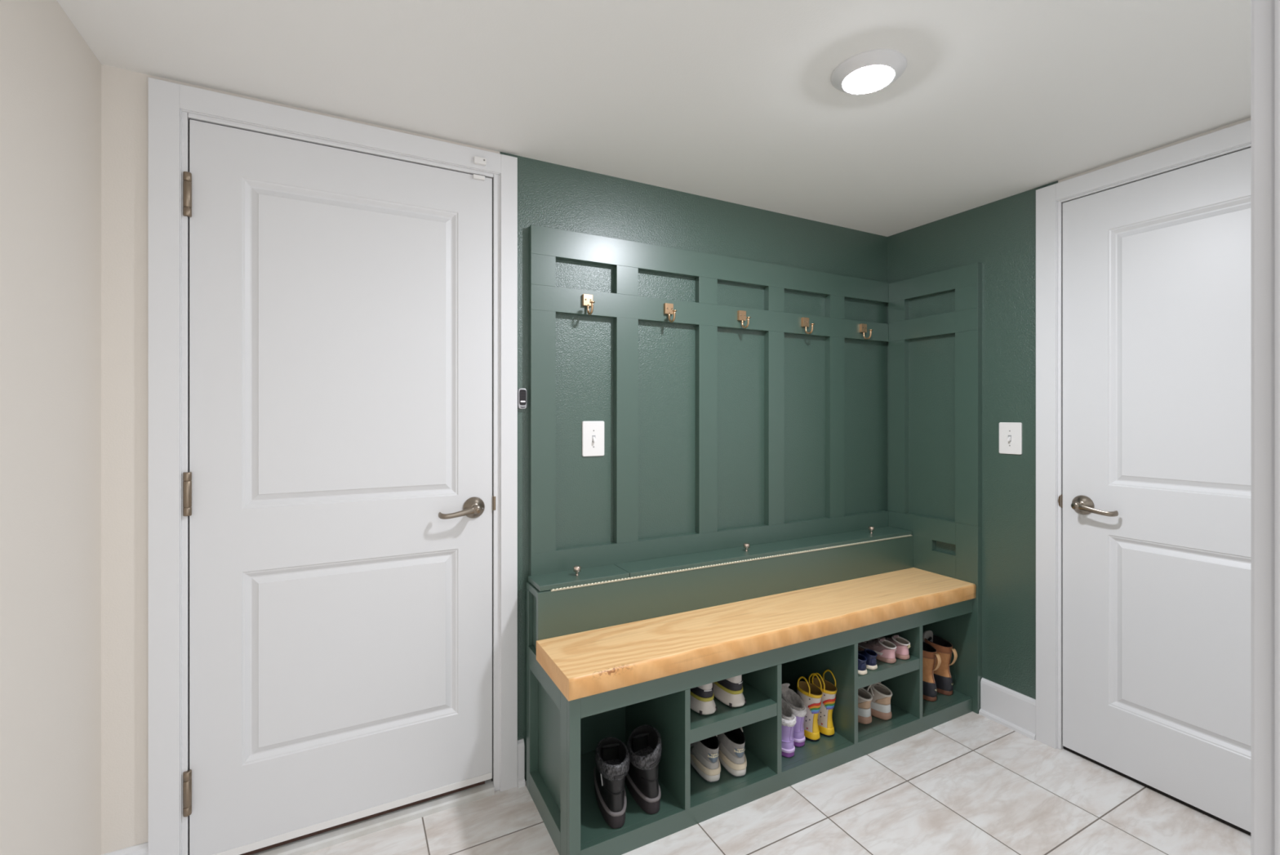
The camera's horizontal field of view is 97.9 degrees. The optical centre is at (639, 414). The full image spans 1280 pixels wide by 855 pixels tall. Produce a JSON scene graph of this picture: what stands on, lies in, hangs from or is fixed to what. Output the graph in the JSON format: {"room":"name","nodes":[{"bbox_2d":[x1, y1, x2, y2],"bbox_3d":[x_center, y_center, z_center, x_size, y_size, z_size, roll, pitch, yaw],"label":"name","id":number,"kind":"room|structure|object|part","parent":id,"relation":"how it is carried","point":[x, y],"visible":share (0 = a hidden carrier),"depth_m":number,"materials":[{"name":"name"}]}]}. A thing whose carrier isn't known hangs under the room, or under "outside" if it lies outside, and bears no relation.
{"room":"mudroom","nodes":[
{"label":"mudroom","id":0,"kind":"room"},
{"bbox_2d":[0,0,101,854],"bbox_3d":[-0.626,0.189,-0.157,0.145,2.172,3.505,0,0,-28],"label":"wall","id":1,"kind":"structure","parent":0,"point":[51,77],"depth_m":1.18,"materials":[{"name":"beige paint"}]},
{"bbox_2d":[101,64,887,853],"bbox_3d":[-0.123,0.189,2.198,3.230,2.172,0.195,0,0,-28],"label":"wall","id":2,"kind":"structure","parent":0,"point":[550,195],"depth_m":2.06,"materials":[{"name":"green paint"}]},
{"bbox_2d":[101,841,147,854],"bbox_3d":[-1.330,1.200,1.438,0.096,0.150,0.026,0,0,-28],"label":"baseboard","id":3,"kind":"structure","parent":2,"relation":"attached to","point":[141,848],"depth_m":1.45,"materials":[{"name":"white paint"}]},
{"bbox_2d":[147,77,517,854],"bbox_3d":[-0.879,0.197,1.734,0.978,2.157,0.112,0,0,-28],"label":"trim","id":4,"kind":"structure","parent":2,"relation":"attached to","point":[171,105],"depth_m":1.50,"materials":[{"name":"white paint"}]},
{"bbox_2d":[182,119,495,854],"bbox_3d":[-0.857,0.223,1.690,0.836,2.045,0.109,0,0,-28],"label":"door","id":5,"kind":"structure","parent":2,"relation":"in","point":[338,497],"depth_m":1.67,"materials":[{"name":"white paint"}]},
{"bbox_3d":[-0.582,0.313,1.802,0.131,0.038,0.043,0,0,-28],"label":"lever","id":6,"kind":"part","parent":5,"relation":"part of","materials":[{"name":"silver metal"}]},
{"bbox_3d":[-0.550,0.309,1.851,0.071,0.071,0.023,0,0,-28],"label":"lever handle","id":7,"kind":"part","parent":5,"relation":"part of","materials":[{"name":"silver metal"}]},
{"bbox_2d":[472,173,484,181],"bbox_3d":[-0.538,-0.793,1.863,0.038,0.013,0.011,0,0,-28],"label":"magnet","id":8,"kind":"object","parent":5,"relation":"attached to","point":[478,177],"visible":1,"depth_m":1.86,"materials":[{"name":"white plastic"}]},
{"bbox_3d":[-0.499,0.299,1.897,0.009,0.050,0.028,0,0,-28],"label":"strike plate","id":9,"kind":"part","parent":5,"relation":"part of","materials":[{"name":"silver metal"}]},
{"bbox_2d":[250,778,494,854],"bbox_3d":[-0.863,1.262,1.706,0.820,0.027,0.051,0,0,-28],"label":"threshold","id":10,"kind":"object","parent":2,"relation":"attached to","point":[322,840],"depth_m":1.72,"materials":[{"name":"white paint"}]},
{"bbox_2d":[473,155,486,165],"bbox_3d":[-0.530,-0.841,1.847,0.039,0.022,0.014,0,0,-28],"label":"sensor","id":11,"kind":"object","parent":2,"relation":"attached to","point":[477,160],"visible":1,"depth_m":1.84,"materials":[{"name":"white plastic"}]},
{"bbox_2d":[517,737,525,787],"bbox_3d":[-0.411,1.200,1.922,0.025,0.150,0.026,0,0,-28],"label":"baseboard","id":12,"kind":"structure","parent":2,"relation":"attached to","point":[521,780],"depth_m":1.92,"materials":[{"name":"white paint"}]},
{"bbox_2d":[517,387,526,408],"bbox_3d":[-0.407,-0.056,1.929,0.031,0.072,0.016,0,0,-28],"label":"doorbell","id":13,"kind":"object","parent":2,"relation":"attached to","point":[522,392],"visible":1,"depth_m":1.92,"materials":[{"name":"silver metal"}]},
{"bbox_2d":[582,421,604,456],"bbox_3d":[-0.169,0.088,2.053,0.088,0.130,0.019,0,0,-28],"label":"light switch","id":14,"kind":"object","parent":2,"relation":"attached to","point":[593,432],"visible":1,"depth_m":2.05,"materials":[{"name":"white plastic"}]},
{"bbox_2d":[528,224,888,575],"bbox_3d":[0.422,0.010,2.358,1.819,1.330,0.030,0,0,-28],"label":"wall panel","id":15,"kind":"object","parent":2,"relation":"attached to","point":[624,305],"visible":0.93,"depth_m":2.23,"materials":[{"name":"green paint"}]},
{"bbox_2d":[582,293,595,315],"bbox_3d":[-0.178,-0.395,1.991,0.037,0.077,0.060,0,0,-28],"label":"coat hook","id":16,"kind":"object","parent":15,"relation":"attached to","point":[587,300],"visible":1,"depth_m":2.00,"materials":[{"name":"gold metal"}]},
{"bbox_3d":[-0.189,-0.413,2.012,0.037,0.041,0.013,0,0,-28],"label":"mounting plate","id":17,"kind":"part","parent":16,"relation":"part of","materials":[{"name":"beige metal"}]},
{"bbox_3d":[-0.178,-0.377,1.991,0.008,0.041,0.049,0,0,-28],"label":"hook arm","id":18,"kind":"part","parent":16,"relation":"part of","materials":[{"name":"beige metal"}]},
{"bbox_2d":[663,302,676,322],"bbox_3d":[0.122,-0.394,2.150,0.037,0.077,0.060,0,0,-28],"label":"coat hook","id":19,"kind":"object","parent":15,"relation":"attached to","point":[668,308],"visible":1,"depth_m":2.16,"materials":[{"name":"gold metal"}]},
{"bbox_3d":[0.112,-0.412,2.171,0.037,0.041,0.013,0,0,-28],"label":"mounting plate","id":20,"kind":"part","parent":19,"relation":"part of","materials":[{"name":"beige metal"}]},
{"bbox_3d":[0.123,-0.376,2.150,0.008,0.041,0.049,0,0,-28],"label":"hook arm","id":21,"kind":"part","parent":19,"relation":"part of","materials":[{"name":"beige metal"}]},
{"bbox_3d":[0.422,-0.606,2.358,1.819,0.098,0.030,0,0,-28],"label":"rail","id":22,"kind":"part","parent":15,"relation":"part of","materials":[{"name":"green paint"}]},
{"bbox_3d":[0.422,-0.407,2.358,1.819,0.088,0.030,0,0,-28],"label":"hook rail","id":23,"kind":"part","parent":15,"relation":"part of","materials":[{"name":"green paint"}]},
{"bbox_3d":[0.422,0.577,2.358,1.819,0.196,0.030,0,0,-28],"label":"rail","id":24,"kind":"part","parent":15,"relation":"part of","materials":[{"name":"green paint"}]},
{"bbox_2d":[737,310,751,328],"bbox_3d":[0.437,-0.397,2.316,0.037,0.077,0.060,0,0,-28],"label":"coat hook","id":25,"kind":"object","parent":15,"relation":"attached to","point":[741,315],"visible":1,"depth_m":2.33,"materials":[{"name":"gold metal"}]},
{"bbox_3d":[0.426,-0.415,2.336,0.037,0.041,0.013,0,0,-28],"label":"mounting plate","id":26,"kind":"part","parent":25,"relation":"part of","materials":[{"name":"beige metal"}]},
{"bbox_3d":[0.438,-0.379,2.315,0.008,0.041,0.049,0,0,-28],"label":"hook arm","id":27,"kind":"part","parent":25,"relation":"part of","materials":[{"name":"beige metal"}]},
{"bbox_2d":[800,317,814,333],"bbox_3d":[0.752,-0.397,2.482,0.037,0.077,0.060,0,0,-28],"label":"coat hook","id":28,"kind":"object","parent":15,"relation":"attached to","point":[804,321],"visible":1,"depth_m":2.49,"materials":[{"name":"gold metal"}]},
{"bbox_3d":[0.742,-0.415,2.502,0.037,0.041,0.013,0,0,-28],"label":"mounting plate","id":29,"kind":"part","parent":28,"relation":"part of","materials":[{"name":"beige metal"}]},
{"bbox_3d":[0.753,-0.379,2.481,0.008,0.041,0.049,0,0,-28],"label":"hook arm","id":30,"kind":"part","parent":28,"relation":"part of","materials":[{"name":"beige metal"}]},
{"bbox_2d":[859,323,872,339],"bbox_3d":[1.083,-0.397,2.655,0.037,0.077,0.060,0,0,-28],"label":"coat hook","id":31,"kind":"object","parent":15,"relation":"attached to","point":[863,327],"visible":1,"depth_m":2.67,"materials":[{"name":"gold metal"}]},
{"bbox_3d":[1.072,-0.415,2.676,0.037,0.041,0.013,0,0,-28],"label":"mounting plate","id":32,"kind":"part","parent":31,"relation":"part of","materials":[{"name":"beige metal"}]},
{"bbox_3d":[1.083,-0.379,2.655,0.008,0.041,0.049,0,0,-28],"label":"hook arm","id":33,"kind":"part","parent":31,"relation":"part of","materials":[{"name":"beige metal"}]},
{"bbox_2d":[56,0,1251,236],"bbox_3d":[0.266,-0.947,1.157,3.950,0.100,2.500,0,0,-28],"label":"ceiling","id":34,"kind":"structure","parent":0,"point":[735,101],"depth_m":1.50,"materials":[{"name":"white paint"}]},
{"bbox_2d":[831,48,906,94],"bbox_3d":[0.596,-0.881,1.458,0.184,0.030,0.184,0,0,-28],"label":"recessed light","id":35,"kind":"object","parent":34,"relation":"in","point":[870,71],"visible":1,"depth_m":1.42,"materials":[{"name":"white paint"}]},
{"bbox_2d":[690,754,720,775],"bbox_3d":[0.221,1.181,1.937,0.085,0.019,0.202,0,0,-15],"label":"shoe sole","id":36,"kind":"object","parent":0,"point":[705,768],"depth_m":1.86,"materials":[{"name":"beige plastic"}]},
{"bbox_2d":[718,749,746,769],"bbox_3d":[0.316,1.181,1.966,0.085,0.019,0.202,0,0,-13],"label":"shoe sole","id":37,"kind":"object","parent":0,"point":[731,762],"depth_m":1.89,"materials":[{"name":"beige plastic"}]},
{"bbox_2d":[302,711,1251,854],"bbox_3d":[0.558,1.325,0.604,3.950,0.100,3.750,0,0,-28],"label":"floor","id":38,"kind":"structure","parent":0,"point":[971,783],"depth_m":1.76,"materials":[{"name":"tile"}]},
{"bbox_2d":[526,598,972,854],"bbox_3d":[0.520,1.030,2.155,1.836,0.490,0.420,0,0,-28],"label":"storage bench","id":39,"kind":"object","parent":38,"relation":"on","point":[563,736],"visible":0.52,"depth_m":1.88,"materials":[{"name":"green paint"}]},
{"bbox_3d":[-0.283,1.030,1.744,0.033,0.490,0.399,0,0,-28],"label":"panel","id":40,"kind":"part","parent":39,"relation":"part of","materials":[{"name":"green paint"}]},
{"bbox_2d":[593,736,630,828],"bbox_3d":[-0.098,1.118,1.755,0.104,0.199,0.263,0,0,-14],"label":"boot","id":41,"kind":"object","parent":39,"relation":"on","point":[611,767],"visible":1,"depth_m":1.66,"materials":[{"name":"grey rubber"}]},
{"bbox_2d":[624,724,662,813],"bbox_3d":[-0.004,1.110,1.809,0.108,0.214,0.263,0,0,-20],"label":"boot","id":42,"kind":"object","parent":39,"relation":"on","point":[644,745],"visible":0.91,"depth_m":1.73,"materials":[{"name":"grey rubber"}]},
{"bbox_2d":[689,682,717,714],"bbox_3d":[0.178,0.909,1.946,0.106,0.134,0.299,0,0,-19],"label":"shoe","id":43,"kind":"object","parent":39,"relation":"on","point":[702,701],"visible":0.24,"depth_m":1.82,"materials":[{"name":"beige plastic"}]},
{"bbox_2d":[690,734,720,782],"bbox_3d":[0.211,1.150,1.975,0.090,0.135,0.283,0,0,-15],"label":"trainer","id":44,"kind":"object","parent":39,"relation":"on","point":[704,759],"visible":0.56,"depth_m":1.86,"materials":[{"name":"grey fabric"}]},
{"bbox_2d":[526,525,913,648],"bbox_3d":[0.454,0.653,2.278,1.838,0.262,0.140,0,0,-28],"label":"ledge","id":45,"kind":"object","parent":39,"relation":"on","point":[578,599],"visible":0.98,"depth_m":2.09,"materials":[{"name":"green paint"}]},
{"bbox_3d":[-0.354,0.678,1.865,0.020,0.212,0.118,0,0,-28],"label":"panel","id":46,"kind":"part","parent":45,"relation":"part of","materials":[{"name":"green paint"}]},
{"bbox_3d":[-0.217,0.537,1.923,0.025,0.031,0.025,0,0,-28],"label":"knob","id":47,"kind":"part","parent":45,"relation":"part of","materials":[{"name":"silver metal"}]},
{"bbox_3d":[-0.211,0.562,1.933,0.324,0.018,0.132,0,0,-28],"label":"lid","id":48,"kind":"part","parent":45,"relation":"part of","materials":[{"name":"green paint"}]},
{"bbox_3d":[0.433,0.537,2.264,0.025,0.031,0.025,0,0,-28],"label":"knob","id":49,"kind":"part","parent":45,"relation":"part of","materials":[{"name":"silver metal"}]},
{"bbox_3d":[0.598,0.562,2.359,1.502,0.018,0.132,0,0,-28],"label":"lid","id":50,"kind":"part","parent":45,"relation":"part of","materials":[{"name":"green paint"}]},
{"bbox_3d":[1.082,0.537,2.607,0.025,0.031,0.025,0,0,-28],"label":"knob","id":51,"kind":"part","parent":45,"relation":"part of","materials":[{"name":"silver metal"}]},
{"bbox_2d":[712,674,746,706],"bbox_3d":[0.285,0.909,1.993,0.106,0.134,0.299,0,0,-18],"label":"shoe","id":52,"kind":"object","parent":39,"relation":"on","point":[729,691],"visible":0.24,"depth_m":1.87,"materials":[{"name":"white fabric"}]},
{"bbox_2d":[716,726,746,776],"bbox_3d":[0.307,1.150,2.004,0.090,0.135,0.283,0,0,-13],"label":"trainer","id":53,"kind":"object","parent":39,"relation":"on","point":[731,755],"visible":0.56,"depth_m":1.89,"materials":[{"name":"grey fabric"}]},
{"bbox_2d":[690,679,777,742],"bbox_3d":[0.214,0.998,1.991,0.349,0.043,0.412,0,0,-28],"label":"shelf","id":54,"kind":"object","parent":39,"relation":"attached to","point":[760,704],"depth_m":1.83,"materials":[{"name":"green paint"}]},
{"bbox_2d":[536,567,976,701],"bbox_3d":[0.552,0.754,2.084,1.843,0.060,0.300,0,0,-28],"label":"seat","id":55,"kind":"object","parent":39,"relation":"on","point":[580,664],"visible":1,"depth_m":1.90,"materials":[{"name":"brown wood"}]},
{"bbox_2d":[781,697,795,756],"bbox_3d":[0.498,1.122,2.059,0.081,0.191,0.195,0,0,-28],"label":"boot","id":56,"kind":"object","parent":39,"relation":"on","point":[788,716],"visible":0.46,"depth_m":1.98,"materials":[{"name":"purple rubber"}]},
{"bbox_2d":[781,682,806,746],"bbox_3d":[0.553,1.122,2.123,0.081,0.191,0.195,0,0,-28],"label":"boot","id":57,"kind":"object","parent":39,"relation":"on","point":[789,695],"visible":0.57,"depth_m":2.05,"materials":[{"name":"purple rubber"}]},
{"bbox_2d":[796,672,822,741],"bbox_3d":[0.625,1.103,2.150,0.073,0.229,0.188,0,0,-28],"label":"boot","id":58,"kind":"object","parent":39,"relation":"on","point":[811,695],"visible":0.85,"depth_m":2.09,"materials":[{"name":"yellow"}]},
{"bbox_2d":[811,669,836,736],"bbox_3d":[0.690,1.103,2.179,0.073,0.229,0.188,0,0,-28],"label":"boot","id":59,"kind":"object","parent":39,"relation":"on","point":[825,725],"visible":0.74,"depth_m":2.11,"materials":[{"name":"yellow rubber"}]},
{"bbox_2d":[857,653,866,674],"bbox_3d":[0.814,0.943,2.150,0.062,0.066,0.136,0,0,-28],"label":"shoe","id":60,"kind":"object","parent":39,"relation":"on","point":[862,660],"visible":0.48,"depth_m":2.09,"materials":[{"name":"blue fabric"}]},
{"bbox_2d":[857,687,872,724],"bbox_3d":[0.849,1.152,2.298,0.088,0.130,0.245,0,0,-28],"label":"shoe","id":61,"kind":"object","parent":39,"relation":"on","point":[864,697],"visible":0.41,"depth_m":2.20,"materials":[{"name":"beige rubber"}]},
{"bbox_2d":[857,648,877,669],"bbox_3d":[0.870,0.943,2.191,0.062,0.066,0.136,0,0,-28],"label":"shoe","id":62,"kind":"object","parent":39,"relation":"on","point":[871,655],"visible":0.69,"depth_m":2.14,"materials":[{"name":"blue fabric"}]},
{"bbox_2d":[861,681,892,719],"bbox_3d":[0.942,1.152,2.329,0.088,0.130,0.245,0,0,-28],"label":"shoe","id":63,"kind":"object","parent":39,"relation":"on","point":[882,695],"visible":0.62,"depth_m":2.24,"materials":[{"name":"fabric"}]},
{"bbox_2d":[857,637,896,662],"bbox_3d":[0.955,0.936,2.269,0.072,0.079,0.194,0,0,-28],"label":"trainer","id":64,"kind":"object","parent":39,"relation":"on","point":[885,649],"visible":0.94,"depth_m":2.22,"materials":[{"name":"pink"}]},
{"bbox_2d":[857,653,919,688],"bbox_3d":[0.869,0.998,2.335,0.351,0.043,0.412,0,0,-28],"label":"shelf","id":65,"kind":"object","parent":39,"relation":"attached to","point":[885,670],"depth_m":2.16,"materials":[{"name":"green paint"}]},
{"bbox_2d":[870,635,911,659],"bbox_3d":[1.025,0.936,2.301,0.072,0.079,0.197,0,0,-28],"label":"trainer","id":66,"kind":"object","parent":39,"relation":"on","point":[903,645],"visible":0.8,"depth_m":2.23,"materials":[{"name":"pink"}]},
{"bbox_2d":[922,640,941,701],"bbox_3d":[1.200,1.106,2.477,0.085,0.222,0.288,0,0,-26],"label":"boot","id":67,"kind":"object","parent":39,"relation":"on","point":[929,653],"visible":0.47,"depth_m":2.37,"materials":[{"name":"brown leather"}]},
{"bbox_2d":[922,630,957,695],"bbox_3d":[1.298,1.094,2.528,0.085,0.246,0.288,0,0,-26],"label":"boot","id":68,"kind":"object","parent":39,"relation":"on","point":[942,676],"visible":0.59,"depth_m":2.43,"materials":[{"name":"brown leather"}]},
{"bbox_2d":[857,706,871,716],"bbox_3d":[0.880,1.174,2.239,0.080,0.033,0.098,0,0,-28],"label":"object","id":69,"kind":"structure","parent":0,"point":[862,712],"depth_m":2.20,"materials":[{"name":"white fabric"}]},
{"bbox_2d":[871,657,876,663],"bbox_3d":[0.898,0.940,2.137,0.032,0.023,0.010,0,0,-28],"label":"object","id":70,"kind":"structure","parent":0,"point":[873,660],"depth_m":2.13,"materials":[{"name":"blue fabric"}]},
{"bbox_2d":[871,701,890,712],"bbox_3d":[0.973,1.174,2.269,0.080,0.033,0.098,0,0,-28],"label":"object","id":71,"kind":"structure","parent":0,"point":[882,708],"depth_m":2.23,"materials":[{"name":"white fabric"}]},
{"bbox_2d":[877,648,895,658],"bbox_3d":[0.985,0.938,2.212,0.061,0.042,0.059,0,0,-28],"label":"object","id":72,"kind":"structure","parent":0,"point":[887,653],"depth_m":2.19,"materials":[{"name":"pink leather"}]},
{"bbox_2d":[894,645,908,655],"bbox_3d":[1.054,0.938,2.245,0.061,0.042,0.059,0,0,-28],"label":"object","id":73,"kind":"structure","parent":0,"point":[901,650],"depth_m":2.22,"materials":[{"name":"pink leather"}]},
{"bbox_2d":[887,117,1251,698],"bbox_3d":[1.744,0.189,2.066,0.188,2.172,1.780,0,0,-28],"label":"wall","id":74,"kind":"structure","parent":0,"point":[1000,235],"depth_m":2.35,"materials":[{"name":"green paint"}]},
{"bbox_2d":[888,262,982,713],"bbox_3d":[1.351,0.312,2.580,0.030,1.925,0.442,0,0,-28],"label":"wall panel","id":75,"kind":"object","parent":74,"relation":"attached to","point":[964,632],"visible":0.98,"depth_m":2.46,"materials":[{"name":"green paint"}]},
{"bbox_3d":[1.351,-0.604,2.580,0.030,0.093,0.442,0,0,-28],"label":"rail","id":76,"kind":"part","parent":75,"relation":"part of","materials":[{"name":"green paint"}]},
{"bbox_3d":[1.351,-0.410,2.580,0.030,0.094,0.442,0,0,-28],"label":"hook rail","id":77,"kind":"part","parent":75,"relation":"part of","materials":[{"name":"green paint"}]},
{"bbox_2d":[978,677,1035,739],"bbox_3d":[1.507,1.200,2.287,0.026,0.150,0.216,0,0,-28],"label":"baseboard","id":78,"kind":"structure","parent":74,"relation":"attached to","point":[1015,710],"depth_m":2.28,"materials":[{"name":"white paint"}]},
{"bbox_2d":[999,422,1022,454],"bbox_3d":[1.513,0.096,2.283,0.019,0.130,0.088,0,0,-28],"label":"light switch","id":79,"kind":"object","parent":74,"relation":"attached to","point":[1010,433],"visible":1,"depth_m":2.28,"materials":[{"name":"white plastic"}]},
{"bbox_2d":[1035,120,1251,835],"bbox_3d":[1.851,0.197,1.737,0.105,2.157,1.078,0,0,-28],"label":"trim","id":80,"kind":"structure","parent":74,"relation":"attached to","point":[1050,200],"depth_m":2.13,"materials":[{"name":"white paint"}]},
{"bbox_2d":[1057,147,1251,831],"bbox_3d":[1.811,0.227,1.720,0.105,2.063,0.924,0,0,-28],"label":"door","id":81,"kind":"structure","parent":74,"relation":"in","point":[1156,497],"depth_m":1.87,"materials":[{"name":"white paint"}]},
{"bbox_3d":[1.611,0.328,2.130,0.028,0.050,0.011,0,0,-28],"label":"strike plate","id":82,"kind":"part","parent":81,"relation":"part of","materials":[{"name":"silver metal"}]},
{"bbox_3d":[1.630,0.333,2.057,0.023,0.071,0.071,0,0,-28],"label":"lever handle","id":83,"kind":"part","parent":81,"relation":"part of","materials":[{"name":"silver metal"}]},
{"bbox_3d":[1.629,0.337,1.999,0.043,0.038,0.131,0,0,-28],"label":"lever","id":84,"kind":"part","parent":81,"relation":"part of","materials":[{"name":"silver metal"}]},
{"bbox_3d":[1.357,0.189,0.785,2.068,2.172,0.125,0,0,-28],"label":"wall","id":85,"kind":"structure","parent":0,"visible":0},
{"bbox_2d":[1251,0,1279,854],"bbox_3d":[0.458,0.189,0.311,0.069,2.172,0.148,0,0,-28],"label":"trim","id":86,"kind":"structure","parent":85,"relation":"attached to","point":[1265,14],"depth_m":0.36,"materials":[{"name":"grey paint"}]}
]}

